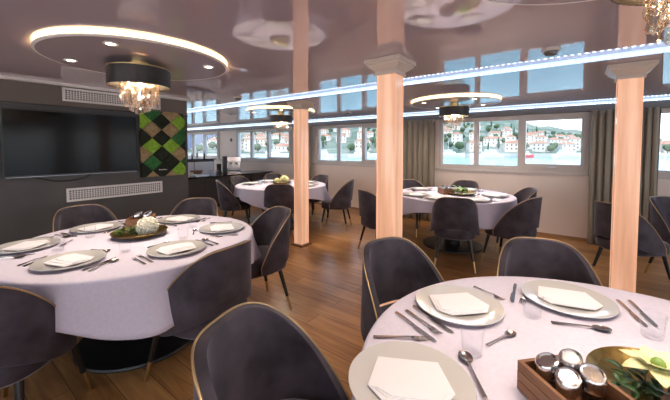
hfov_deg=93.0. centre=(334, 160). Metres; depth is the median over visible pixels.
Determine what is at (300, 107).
column
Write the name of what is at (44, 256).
fork
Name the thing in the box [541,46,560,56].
smoke detector
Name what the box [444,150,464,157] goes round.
boat
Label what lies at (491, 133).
house
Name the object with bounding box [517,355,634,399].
box
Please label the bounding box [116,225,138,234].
sprig
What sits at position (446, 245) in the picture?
dining table
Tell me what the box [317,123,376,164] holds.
window
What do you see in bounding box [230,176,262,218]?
dining chair
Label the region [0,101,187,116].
trim
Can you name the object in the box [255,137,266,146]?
house
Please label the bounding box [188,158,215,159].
countertop
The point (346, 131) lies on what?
house
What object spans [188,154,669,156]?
quay
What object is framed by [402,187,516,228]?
tablecloth
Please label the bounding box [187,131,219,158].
window
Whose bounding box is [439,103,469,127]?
chandelier
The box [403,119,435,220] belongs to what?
curtain
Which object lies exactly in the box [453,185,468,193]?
sprig
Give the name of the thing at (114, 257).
knife
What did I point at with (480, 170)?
trim
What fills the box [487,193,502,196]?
napkin
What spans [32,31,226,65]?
light
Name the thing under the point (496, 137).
house
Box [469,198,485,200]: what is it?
napkin
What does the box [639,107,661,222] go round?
curtain
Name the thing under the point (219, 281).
dining chair
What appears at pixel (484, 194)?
dinner plate
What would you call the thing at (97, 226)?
napkin
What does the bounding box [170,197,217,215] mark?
dining chair
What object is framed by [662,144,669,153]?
leafy tree
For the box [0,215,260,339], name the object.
tablecloth
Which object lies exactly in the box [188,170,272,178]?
countertop
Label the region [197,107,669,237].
wall
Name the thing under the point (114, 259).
spoon
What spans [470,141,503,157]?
boat
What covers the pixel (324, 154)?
boat
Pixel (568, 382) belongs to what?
shaker
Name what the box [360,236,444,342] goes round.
dining chair
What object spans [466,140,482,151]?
house
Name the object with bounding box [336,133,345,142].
house
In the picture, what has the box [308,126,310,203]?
curtain
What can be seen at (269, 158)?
window
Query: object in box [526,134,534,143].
house
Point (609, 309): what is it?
dinner plate
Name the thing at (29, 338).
dining chair
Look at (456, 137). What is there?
house
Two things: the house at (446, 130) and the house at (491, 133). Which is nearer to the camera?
the house at (446, 130)
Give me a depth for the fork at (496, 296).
1.44 m
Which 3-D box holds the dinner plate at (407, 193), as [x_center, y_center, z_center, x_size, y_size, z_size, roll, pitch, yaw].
[1.134,0.476,4.453,0.346,0.021,0.346,2,3,34]
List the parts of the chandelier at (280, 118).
lamp shade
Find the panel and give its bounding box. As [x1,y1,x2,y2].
[139,110,185,176]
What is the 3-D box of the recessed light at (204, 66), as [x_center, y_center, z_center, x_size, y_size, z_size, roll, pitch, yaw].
[-0.983,-0.729,2.471,0.084,0.004,0.084,2,3,37]
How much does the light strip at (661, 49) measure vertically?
0.030 m
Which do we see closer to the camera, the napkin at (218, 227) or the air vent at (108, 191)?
the napkin at (218, 227)
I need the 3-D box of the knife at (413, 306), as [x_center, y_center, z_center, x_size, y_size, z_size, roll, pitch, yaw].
[0.377,0.614,1.237,0.019,0.006,0.220,-1,3,-26]
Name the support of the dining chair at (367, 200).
on the floor
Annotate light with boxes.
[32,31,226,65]
[63,59,77,61]
[102,41,118,45]
[203,65,213,68]
[246,107,313,111]
[412,95,500,102]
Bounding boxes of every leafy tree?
[196,145,202,152]
[208,141,215,149]
[254,144,260,152]
[347,144,354,151]
[455,142,463,150]
[546,145,554,152]
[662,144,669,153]
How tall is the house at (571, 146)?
6.820 m
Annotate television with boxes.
[0,107,137,178]
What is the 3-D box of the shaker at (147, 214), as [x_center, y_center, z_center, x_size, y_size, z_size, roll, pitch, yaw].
[-1.616,0.495,2.724,0.055,0.108,0.055,1,3,22]
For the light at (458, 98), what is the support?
on the ceiling disc at (467, 100)
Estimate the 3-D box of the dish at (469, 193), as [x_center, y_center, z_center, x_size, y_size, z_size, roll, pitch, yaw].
[1.798,0.464,4.503,0.380,0.040,0.380,2,3,37]
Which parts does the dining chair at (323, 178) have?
seat, backrest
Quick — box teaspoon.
[485,330,516,346]
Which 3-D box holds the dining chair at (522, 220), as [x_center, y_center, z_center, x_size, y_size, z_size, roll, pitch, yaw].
[2.147,0.832,3.837,0.575,0.865,0.580,-2,3,-35]
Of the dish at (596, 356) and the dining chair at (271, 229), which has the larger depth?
the dining chair at (271, 229)
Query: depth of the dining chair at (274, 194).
4.89 m
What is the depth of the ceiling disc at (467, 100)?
4.34 m
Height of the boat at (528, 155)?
6.030 m
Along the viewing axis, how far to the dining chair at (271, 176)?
6.86 m
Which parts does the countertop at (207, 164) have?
cabinet door, cabinet door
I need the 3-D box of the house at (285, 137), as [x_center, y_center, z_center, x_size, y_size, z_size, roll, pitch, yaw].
[-31.135,-13.697,214.703,10.540,5.270,5.580,-2,3,-36]
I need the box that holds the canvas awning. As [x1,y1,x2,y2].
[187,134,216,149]
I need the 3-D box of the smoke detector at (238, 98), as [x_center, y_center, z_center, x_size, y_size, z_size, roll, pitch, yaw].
[-1.267,-0.810,4.156,0.110,0.045,0.110,2,3,37]
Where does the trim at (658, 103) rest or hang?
attached to the wall at (564, 207)
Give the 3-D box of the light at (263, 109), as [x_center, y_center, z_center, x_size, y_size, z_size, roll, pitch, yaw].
[-0.980,-0.885,5.748,1.200,0.014,1.200,2,3,37]
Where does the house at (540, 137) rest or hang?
on the hills
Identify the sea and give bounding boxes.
[245,157,669,170]
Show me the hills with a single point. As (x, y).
(331, 147)
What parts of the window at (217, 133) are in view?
sash, sash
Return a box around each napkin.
[0,240,49,250]
[43,253,93,266]
[78,224,112,230]
[155,242,196,254]
[166,216,194,221]
[210,224,233,230]
[368,356,455,399]
[429,292,488,315]
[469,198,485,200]
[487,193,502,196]
[538,286,602,309]
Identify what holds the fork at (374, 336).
on the tablecloth at (495, 367)
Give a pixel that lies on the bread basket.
(193, 171)
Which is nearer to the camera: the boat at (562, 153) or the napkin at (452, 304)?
the napkin at (452, 304)
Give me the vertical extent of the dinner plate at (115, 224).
0.021 m
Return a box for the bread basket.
[189,170,202,173]
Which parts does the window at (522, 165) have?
sash, sash, sash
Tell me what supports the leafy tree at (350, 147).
on the hills
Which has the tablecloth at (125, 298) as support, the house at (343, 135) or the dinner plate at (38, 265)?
the dinner plate at (38, 265)
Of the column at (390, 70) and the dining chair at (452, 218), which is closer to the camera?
the column at (390, 70)
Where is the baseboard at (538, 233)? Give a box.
[314,202,586,241]
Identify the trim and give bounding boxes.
[0,75,189,100]
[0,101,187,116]
[187,100,669,132]
[188,158,669,179]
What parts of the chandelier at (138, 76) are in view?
mounting plate, lamp shade, hanging frame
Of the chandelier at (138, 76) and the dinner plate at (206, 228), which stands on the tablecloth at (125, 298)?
the dinner plate at (206, 228)
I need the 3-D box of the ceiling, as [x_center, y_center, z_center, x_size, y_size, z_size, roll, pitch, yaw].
[-2.346,-0.859,3.833,16.800,0.080,9.150,2,3,37]
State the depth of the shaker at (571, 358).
0.85 m
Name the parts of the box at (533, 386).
panel, panel, panel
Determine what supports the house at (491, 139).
on the hills
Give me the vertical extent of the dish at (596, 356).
0.040 m
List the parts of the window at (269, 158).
sash, sash, sash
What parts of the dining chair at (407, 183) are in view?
backrest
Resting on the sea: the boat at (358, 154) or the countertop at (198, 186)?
the boat at (358, 154)
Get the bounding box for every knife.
[81,257,115,270]
[395,311,436,341]
[412,305,453,332]
[510,283,516,302]
[616,299,647,326]
[627,300,657,326]
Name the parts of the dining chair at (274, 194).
backrest, leg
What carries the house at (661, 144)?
on the hills
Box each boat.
[259,150,288,157]
[321,150,333,157]
[348,150,375,157]
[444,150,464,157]
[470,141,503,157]
[526,151,533,157]
[552,150,580,157]
[659,152,666,157]
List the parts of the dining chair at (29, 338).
leg, seat, backrest, leg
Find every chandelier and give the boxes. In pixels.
[105,61,170,113]
[269,112,291,132]
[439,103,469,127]
[611,0,669,45]
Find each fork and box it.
[16,256,46,265]
[136,254,153,262]
[373,335,430,340]
[405,309,443,334]
[473,286,505,299]
[519,294,525,302]
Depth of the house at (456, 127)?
255.11 m
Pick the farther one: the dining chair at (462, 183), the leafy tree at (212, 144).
the leafy tree at (212, 144)
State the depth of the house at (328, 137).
213.47 m
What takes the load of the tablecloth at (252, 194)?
on the dining table
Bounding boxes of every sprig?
[114,229,124,235]
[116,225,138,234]
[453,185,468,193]
[603,359,669,399]
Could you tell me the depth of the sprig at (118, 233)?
2.34 m
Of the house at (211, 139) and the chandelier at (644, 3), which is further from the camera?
the house at (211, 139)
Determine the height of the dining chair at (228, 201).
0.865 m
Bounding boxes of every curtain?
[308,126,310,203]
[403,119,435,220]
[587,109,614,244]
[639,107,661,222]
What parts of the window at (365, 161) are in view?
sash, sash, sash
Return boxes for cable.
[33,174,89,181]
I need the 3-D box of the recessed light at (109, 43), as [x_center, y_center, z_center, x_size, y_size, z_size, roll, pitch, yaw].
[-1.355,-0.706,1.921,0.084,0.004,0.084,2,3,37]
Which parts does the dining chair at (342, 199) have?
seat, backrest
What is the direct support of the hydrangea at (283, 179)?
in the dish at (288, 182)
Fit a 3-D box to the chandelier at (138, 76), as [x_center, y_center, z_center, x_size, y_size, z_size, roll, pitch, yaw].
[-1.449,-0.534,2.361,0.416,0.382,0.416,0,2,-5]
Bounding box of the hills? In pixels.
[188,120,669,153]
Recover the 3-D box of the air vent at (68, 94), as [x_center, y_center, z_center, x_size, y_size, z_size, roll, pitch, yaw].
[-2.519,-0.704,3.665,0.014,0.140,0.972,2,3,37]
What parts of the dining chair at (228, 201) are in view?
backrest, seat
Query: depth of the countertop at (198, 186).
7.44 m
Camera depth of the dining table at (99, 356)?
2.17 m
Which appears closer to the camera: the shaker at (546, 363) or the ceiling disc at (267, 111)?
the shaker at (546, 363)
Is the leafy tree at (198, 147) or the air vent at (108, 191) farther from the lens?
the leafy tree at (198, 147)
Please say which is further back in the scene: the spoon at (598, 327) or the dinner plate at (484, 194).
the dinner plate at (484, 194)
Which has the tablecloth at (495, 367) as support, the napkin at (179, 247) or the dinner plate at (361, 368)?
the dinner plate at (361, 368)
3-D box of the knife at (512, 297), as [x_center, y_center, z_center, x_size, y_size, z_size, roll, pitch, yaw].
[0.818,0.605,1.457,0.019,0.006,0.220,2,3,32]
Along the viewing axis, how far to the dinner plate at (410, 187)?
5.09 m
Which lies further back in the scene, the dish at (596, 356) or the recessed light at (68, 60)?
the recessed light at (68, 60)
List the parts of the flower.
flower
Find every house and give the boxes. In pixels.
[207,138,216,145]
[244,137,256,151]
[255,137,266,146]
[272,133,282,138]
[274,144,288,151]
[281,136,288,142]
[321,129,328,133]
[321,134,331,140]
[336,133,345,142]
[342,128,350,136]
[354,139,369,149]
[357,131,361,138]
[367,131,373,137]
[444,128,452,136]
[451,132,462,144]
[452,123,460,129]
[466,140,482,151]
[469,131,480,139]
[483,136,495,146]
[487,131,503,136]
[492,136,503,143]
[503,141,517,151]
[504,129,512,137]
[505,135,515,141]
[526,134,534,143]
[529,132,539,136]
[532,141,548,151]
[535,135,547,141]
[546,137,561,143]
[558,142,576,152]
[568,137,580,150]
[660,142,669,152]
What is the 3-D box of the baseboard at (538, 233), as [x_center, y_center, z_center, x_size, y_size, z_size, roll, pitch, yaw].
[0.353,1.092,7.416,16.700,0.045,0.012,2,3,37]
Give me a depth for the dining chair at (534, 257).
1.91 m
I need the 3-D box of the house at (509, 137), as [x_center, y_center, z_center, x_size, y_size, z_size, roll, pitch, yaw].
[98.233,-10.297,178.012,5.580,8.680,4.960,1,3,29]
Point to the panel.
(161, 134)
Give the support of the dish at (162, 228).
on the tablecloth at (125, 298)
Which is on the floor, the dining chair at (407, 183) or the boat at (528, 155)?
the dining chair at (407, 183)
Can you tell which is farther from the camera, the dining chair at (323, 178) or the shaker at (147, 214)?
the dining chair at (323, 178)
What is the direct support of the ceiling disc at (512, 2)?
attached to the ceiling
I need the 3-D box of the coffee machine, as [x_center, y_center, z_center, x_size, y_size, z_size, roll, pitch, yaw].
[-2.649,0.100,8.251,0.495,0.430,0.409,-1,3,-24]
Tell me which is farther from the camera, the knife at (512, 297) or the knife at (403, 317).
the knife at (512, 297)
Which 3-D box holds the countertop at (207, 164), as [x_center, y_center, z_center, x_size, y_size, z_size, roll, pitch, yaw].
[-4.402,0.502,9.042,0.480,1.090,2.000,2,3,37]
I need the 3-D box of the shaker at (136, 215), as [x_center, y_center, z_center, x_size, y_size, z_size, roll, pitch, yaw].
[-1.685,0.495,2.704,0.055,0.108,0.055,2,3,40]
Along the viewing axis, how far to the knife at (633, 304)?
1.27 m
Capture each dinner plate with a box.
[0,237,60,253]
[29,250,106,270]
[69,222,121,232]
[146,240,205,256]
[158,214,199,222]
[199,222,243,232]
[348,341,476,399]
[403,192,428,195]
[410,187,431,189]
[416,285,504,325]
[463,197,490,201]
[481,193,508,196]
[521,280,619,317]
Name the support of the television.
attached to the wall at (28, 205)
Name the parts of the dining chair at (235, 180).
backrest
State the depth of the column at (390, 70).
2.40 m
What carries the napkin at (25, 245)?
on the dinner plate at (53, 240)
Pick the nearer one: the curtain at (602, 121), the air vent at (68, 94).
the air vent at (68, 94)
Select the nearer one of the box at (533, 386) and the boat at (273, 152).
the box at (533, 386)
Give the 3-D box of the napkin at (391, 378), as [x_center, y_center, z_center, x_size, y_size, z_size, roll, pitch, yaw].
[0.210,0.614,0.895,0.230,0.012,0.170,0,2,9]
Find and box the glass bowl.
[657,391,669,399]
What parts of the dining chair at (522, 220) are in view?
leg, seat, backrest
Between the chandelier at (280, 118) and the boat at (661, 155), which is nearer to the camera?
the chandelier at (280, 118)
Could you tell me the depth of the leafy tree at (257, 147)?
158.60 m
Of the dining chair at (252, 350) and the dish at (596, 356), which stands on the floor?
the dining chair at (252, 350)
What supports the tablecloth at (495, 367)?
on the dining table
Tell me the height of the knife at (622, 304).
0.006 m
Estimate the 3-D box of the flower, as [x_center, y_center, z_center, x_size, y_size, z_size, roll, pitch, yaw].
[0.875,0.580,0.862,0.154,0.095,0.176,2,3,37]
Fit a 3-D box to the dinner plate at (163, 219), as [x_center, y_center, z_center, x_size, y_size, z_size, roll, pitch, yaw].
[-1.424,0.539,2.922,0.346,0.021,0.346,2,3,40]
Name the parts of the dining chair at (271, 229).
seat, backrest, leg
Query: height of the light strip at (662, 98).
0.030 m
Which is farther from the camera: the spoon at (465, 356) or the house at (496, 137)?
the house at (496, 137)
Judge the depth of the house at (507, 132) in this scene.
214.88 m
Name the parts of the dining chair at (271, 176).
backrest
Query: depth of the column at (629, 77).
2.54 m
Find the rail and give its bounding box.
[198,155,335,159]
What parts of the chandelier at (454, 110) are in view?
mounting plate, lamp shade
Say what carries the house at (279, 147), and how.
on the hills
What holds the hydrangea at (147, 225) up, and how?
in the dish at (162, 228)
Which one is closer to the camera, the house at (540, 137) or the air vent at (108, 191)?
the air vent at (108, 191)
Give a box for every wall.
[0,79,188,244]
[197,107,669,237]
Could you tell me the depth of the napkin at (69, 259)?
1.83 m
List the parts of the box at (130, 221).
panel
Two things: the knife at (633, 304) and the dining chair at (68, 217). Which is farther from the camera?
the dining chair at (68, 217)
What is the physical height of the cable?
0.070 m
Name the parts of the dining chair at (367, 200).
leg, backrest, seat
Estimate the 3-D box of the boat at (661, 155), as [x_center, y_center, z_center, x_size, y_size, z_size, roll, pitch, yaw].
[138.503,-4.745,138.021,14.040,7.370,3.900,0,2,-11]
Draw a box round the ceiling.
[0,0,669,128]
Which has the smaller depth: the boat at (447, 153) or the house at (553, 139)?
the boat at (447, 153)
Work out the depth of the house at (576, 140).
173.65 m
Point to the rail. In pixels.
(198, 155)
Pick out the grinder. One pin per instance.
(218, 165)
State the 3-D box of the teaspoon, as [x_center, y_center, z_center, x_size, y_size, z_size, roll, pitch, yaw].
[0.578,0.618,1.107,0.150,0.010,0.032,-1,3,-28]
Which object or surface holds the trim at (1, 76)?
attached to the wall at (28, 205)
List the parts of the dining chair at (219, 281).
leg, backrest, seat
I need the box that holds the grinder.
[216,162,221,173]
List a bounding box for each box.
[125,213,155,226]
[438,187,454,194]
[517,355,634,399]
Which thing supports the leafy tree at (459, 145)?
on the hills
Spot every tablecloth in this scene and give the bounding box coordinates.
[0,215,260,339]
[233,180,330,209]
[352,276,669,399]
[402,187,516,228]
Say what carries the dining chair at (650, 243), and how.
on the floor
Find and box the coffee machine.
[222,156,240,172]
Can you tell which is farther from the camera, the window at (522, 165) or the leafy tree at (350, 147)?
the leafy tree at (350, 147)
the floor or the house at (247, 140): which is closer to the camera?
the floor
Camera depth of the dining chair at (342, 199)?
5.42 m
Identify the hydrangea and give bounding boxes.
[135,216,158,235]
[280,175,288,182]
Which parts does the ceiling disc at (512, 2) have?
panel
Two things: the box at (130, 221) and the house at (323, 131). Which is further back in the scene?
the house at (323, 131)
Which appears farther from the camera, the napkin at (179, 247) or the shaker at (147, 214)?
the shaker at (147, 214)
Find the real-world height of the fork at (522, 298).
0.009 m
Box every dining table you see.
[72,335,191,373]
[423,236,482,253]
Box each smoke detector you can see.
[234,96,241,100]
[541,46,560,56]
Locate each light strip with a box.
[187,46,669,112]
[187,97,669,129]
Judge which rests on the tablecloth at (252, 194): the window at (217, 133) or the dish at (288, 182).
the dish at (288, 182)
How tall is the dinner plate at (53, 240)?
0.021 m
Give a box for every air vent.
[62,87,160,109]
[66,181,162,201]
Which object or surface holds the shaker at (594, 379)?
in the box at (533, 386)
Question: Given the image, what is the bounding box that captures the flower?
[618,346,669,387]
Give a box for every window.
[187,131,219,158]
[236,128,291,161]
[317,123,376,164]
[439,112,589,173]
[658,108,669,176]
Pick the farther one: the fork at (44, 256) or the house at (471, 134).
the house at (471, 134)
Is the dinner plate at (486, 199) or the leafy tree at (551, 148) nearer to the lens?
the dinner plate at (486, 199)
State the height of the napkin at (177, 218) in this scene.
0.012 m
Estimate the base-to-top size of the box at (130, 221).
0.082 m
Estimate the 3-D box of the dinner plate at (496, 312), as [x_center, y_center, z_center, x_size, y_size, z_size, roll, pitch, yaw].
[0.517,0.604,1.335,0.346,0.021,0.346,0,2,-5]
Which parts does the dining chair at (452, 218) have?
leg, seat, backrest, leg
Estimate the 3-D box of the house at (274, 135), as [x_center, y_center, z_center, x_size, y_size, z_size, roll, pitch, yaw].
[-45.395,-19.549,254.035,10.540,5.270,5.580,0,2,-5]
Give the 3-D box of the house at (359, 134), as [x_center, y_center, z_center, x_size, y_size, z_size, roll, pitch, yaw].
[16.643,-14.310,196.897,5.580,8.680,4.960,1,2,15]
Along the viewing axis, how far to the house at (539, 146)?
162.95 m
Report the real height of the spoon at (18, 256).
0.010 m
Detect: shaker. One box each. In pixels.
[133,212,140,218]
[143,212,149,217]
[534,352,559,388]
[554,366,581,399]
[558,348,582,373]
[579,363,606,399]
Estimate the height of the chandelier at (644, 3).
0.382 m
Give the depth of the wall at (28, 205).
3.26 m
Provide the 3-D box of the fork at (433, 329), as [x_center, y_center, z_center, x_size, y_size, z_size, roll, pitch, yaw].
[0.334,0.613,1.216,0.025,0.009,0.195,-1,3,-26]
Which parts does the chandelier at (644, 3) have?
lamp shade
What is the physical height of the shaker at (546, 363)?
0.108 m
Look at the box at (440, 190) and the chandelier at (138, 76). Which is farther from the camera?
the box at (440, 190)
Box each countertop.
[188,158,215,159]
[188,158,215,173]
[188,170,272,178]
[188,170,272,206]
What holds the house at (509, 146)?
on the hills
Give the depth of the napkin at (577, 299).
1.36 m
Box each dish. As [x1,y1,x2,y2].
[109,225,167,239]
[272,181,291,183]
[449,191,475,195]
[585,346,669,399]
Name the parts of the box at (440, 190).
panel, panel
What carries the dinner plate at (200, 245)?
on the tablecloth at (125, 298)
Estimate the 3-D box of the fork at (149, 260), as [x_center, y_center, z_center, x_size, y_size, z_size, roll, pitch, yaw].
[-1.140,0.584,1.908,0.195,0.009,0.025,2,3,36]
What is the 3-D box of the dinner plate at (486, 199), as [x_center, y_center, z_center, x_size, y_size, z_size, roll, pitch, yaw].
[1.769,0.494,4.000,0.346,0.021,0.346,2,3,40]
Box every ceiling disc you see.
[31,31,227,80]
[246,107,313,115]
[411,95,501,108]
[485,0,593,4]
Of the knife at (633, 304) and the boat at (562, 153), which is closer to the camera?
the knife at (633, 304)
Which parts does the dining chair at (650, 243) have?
leg, backrest, seat, leg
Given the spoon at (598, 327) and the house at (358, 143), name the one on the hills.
the house at (358, 143)
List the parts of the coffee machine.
water tank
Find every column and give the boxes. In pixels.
[287,100,314,247]
[364,53,415,306]
[605,59,658,292]
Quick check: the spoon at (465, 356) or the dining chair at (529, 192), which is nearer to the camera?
the spoon at (465, 356)
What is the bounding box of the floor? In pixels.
[0,204,669,399]
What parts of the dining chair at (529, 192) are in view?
backrest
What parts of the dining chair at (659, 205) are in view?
backrest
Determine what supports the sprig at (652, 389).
in the dish at (596, 356)
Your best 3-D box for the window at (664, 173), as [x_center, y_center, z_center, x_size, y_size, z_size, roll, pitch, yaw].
[5.224,-0.223,3.711,2.230,0.920,0.155,2,3,37]
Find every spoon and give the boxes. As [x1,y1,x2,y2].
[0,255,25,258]
[87,258,118,271]
[458,350,487,398]
[550,321,611,331]
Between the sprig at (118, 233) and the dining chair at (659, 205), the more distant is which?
the dining chair at (659, 205)
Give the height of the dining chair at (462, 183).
0.865 m
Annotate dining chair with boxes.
[0,285,91,399]
[53,204,117,231]
[144,239,251,382]
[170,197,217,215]
[191,302,349,399]
[216,180,250,224]
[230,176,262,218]
[250,206,291,309]
[262,184,293,236]
[263,173,283,211]
[309,174,329,221]
[320,179,354,230]
[358,189,375,248]
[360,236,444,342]
[402,179,427,236]
[430,197,479,273]
[450,180,478,188]
[480,196,542,262]
[495,187,537,251]
[497,237,602,285]
[592,201,669,281]
[644,196,669,272]
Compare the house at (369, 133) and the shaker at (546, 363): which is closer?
the shaker at (546, 363)
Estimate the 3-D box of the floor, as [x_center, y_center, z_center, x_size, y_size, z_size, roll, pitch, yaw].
[-2.346,1.299,3.922,16.800,0.080,9.150,2,3,37]

